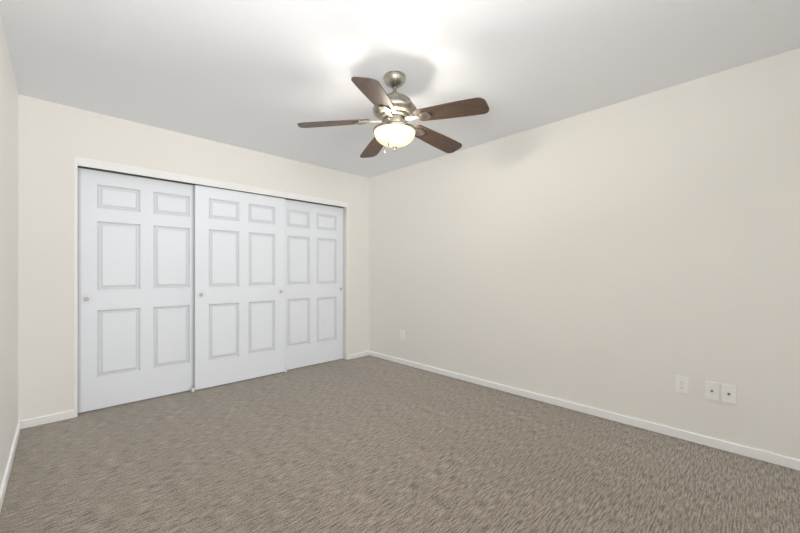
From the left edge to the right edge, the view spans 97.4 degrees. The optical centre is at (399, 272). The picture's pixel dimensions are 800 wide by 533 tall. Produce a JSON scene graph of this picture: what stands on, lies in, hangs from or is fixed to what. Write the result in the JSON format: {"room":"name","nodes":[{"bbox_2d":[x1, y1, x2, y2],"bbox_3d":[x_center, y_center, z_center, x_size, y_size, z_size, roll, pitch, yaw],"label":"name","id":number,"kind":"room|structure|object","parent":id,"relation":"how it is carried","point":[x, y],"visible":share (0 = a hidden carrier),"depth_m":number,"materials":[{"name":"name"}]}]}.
{"room":"empty bedroom","nodes":[
{"label":"empty bedroom","id":0,"kind":"room"},
{"bbox_2d":[0,15,17,487],"bbox_3d":[-1.609,-0.075,1.267,0.120,2.440,5.200,0,0,-44],"label":"wall","id":1,"kind":"structure","parent":0,"point":[8,257],"depth_m":2.06,"materials":[{"name":"paint"}]},
{"bbox_2d":[0,421,20,511],"bbox_3d":[-1.304,1.115,1.048,0.012,0.060,4.220,0,0,-44],"label":"baseboard","id":2,"kind":"structure","parent":1,"relation":"attached to","point":[8,469],"depth_m":1.98,"materials":[{"name":"paint"}]},
{"bbox_2d":[18,94,368,420],"bbox_3d":[-1.645,-0.075,3.743,3.280,2.440,0.120,0,0,-44],"label":"wall","id":3,"kind":"structure","parent":0,"point":[45,258],"depth_m":2.74,"materials":[{"name":"paint"}]},
{"bbox_2d":[21,410,73,428],"bbox_3d":[-2.664,1.115,2.660,0.286,0.060,0.012,0,0,-44],"label":"baseboard","id":4,"kind":"structure","parent":3,"relation":"attached to","point":[37,421],"depth_m":2.65,"materials":[{"name":"paint"}]},
{"bbox_2d":[78,168,193,412],"bbox_3d":[-2.271,0.148,3.147,0.912,1.970,0.038,0,0,-44],"label":"closet door","id":5,"kind":"structure","parent":3,"relation":"in","point":[135,288],"depth_m":3.07,"materials":[{"name":"paint"}]},
{"bbox_2d":[74,157,347,416],"bbox_3d":[-1.664,0.117,3.723,2.628,2.055,0.122,0,0,-44],"label":"door frame","id":6,"kind":"structure","parent":3,"relation":"attached to","point":[91,164],"depth_m":3.22,"materials":[{"name":"paint"}]},
{"bbox_2d":[194,185,284,389],"bbox_3d":[-1.648,0.148,3.697,0.912,1.970,0.038,0,0,-44],"label":"closet door","id":7,"kind":"structure","parent":3,"relation":"in","point":[239,286],"depth_m":3.65,"materials":[{"name":"paint"}]},
{"bbox_2d":[285,200,343,369],"bbox_3d":[-1.073,0.148,4.313,0.912,1.970,0.038,0,0,-44],"label":"closet door","id":8,"kind":"structure","parent":3,"relation":"in","point":[314,283],"depth_m":4.30,"materials":[{"name":"paint"}]},
{"bbox_2d":[348,351,368,359],"bbox_3d":[-0.554,1.115,4.711,0.342,0.060,0.012,0,0,-44],"label":"baseboard","id":9,"kind":"structure","parent":3,"relation":"attached to","point":[357,355],"depth_m":4.70,"materials":[{"name":"paint"}]},
{"bbox_2d":[0,355,799,532],"bbox_3d":[-0.390,1.195,2.452,3.520,0.100,5.200,0,0,-44],"label":"floor","id":10,"kind":"structure","parent":0,"point":[368,444],"depth_m":2.05,"materials":[{"name":"beige carpet"}]},
{"bbox_2d":[0,0,799,177],"bbox_3d":[-0.390,-1.345,2.452,3.520,0.100,5.200,0,0,-44],"label":"ceiling","id":11,"kind":"structure","parent":0,"point":[265,76],"depth_m":2.13,"materials":[{"name":"paint"}]},
{"bbox_2d":[297,71,488,157],"bbox_3d":[-0.001,-1.037,2.347,1.183,0.516,1.213,0,0,-44],"label":"fan","id":12,"kind":"object","parent":11,"relation":"hanging from","point":[394,111],"visible":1,"depth_m":2.23,"materials":[{"name":"brown wood"}]},
{"bbox_2d":[369,48,799,459],"bbox_3d":[0.829,-0.075,3.638,0.120,2.440,5.200,0,0,-44],"label":"wall","id":13,"kind":"structure","parent":0,"point":[633,257],"depth_m":2.65,"materials":[{"name":"paint"}]},
{"bbox_2d":[400,330,403,339],"bbox_3d":[0.028,0.780,4.369,0.008,0.115,0.070,0,0,-44],"label":"outlet","id":14,"kind":"object","parent":13,"relation":"attached to","point":[401,334],"visible":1,"depth_m":4.36,"materials":[{"name":"white plastic"}]},
{"bbox_2d":[369,351,799,470],"bbox_3d":[1.039,1.115,3.326,0.012,0.060,4.220,0,0,-44],"label":"baseboard","id":15,"kind":"structure","parent":13,"relation":"attached to","point":[780,460],"depth_m":2.64,"materials":[{"name":"paint"}]},
{"bbox_2d":[676,375,688,393],"bbox_3d":[1.935,0.773,2.409,0.008,0.115,0.070,0,0,-44],"label":"electrical outlet","id":16,"kind":"object","parent":13,"relation":"attached to","point":[682,384],"visible":1,"depth_m":2.40,"materials":[{"name":"white plastic"}]},
{"bbox_2d":[705,381,718,400],"bbox_3d":[2.039,0.777,2.295,0.016,0.115,0.070,0,0,-44],"label":"outlet","id":17,"kind":"object","parent":13,"relation":"attached to","point":[711,390],"visible":1,"depth_m":2.29,"materials":[{"name":"white plastic"}]},
{"bbox_2d":[721,384,736,403],"bbox_3d":[2.095,0.777,2.237,0.016,0.115,0.070,0,0,-44],"label":"outlet","id":18,"kind":"object","parent":13,"relation":"attached to","point":[728,393],"visible":1,"depth_m":2.24,"materials":[{"name":"white plastic"}]}
]}

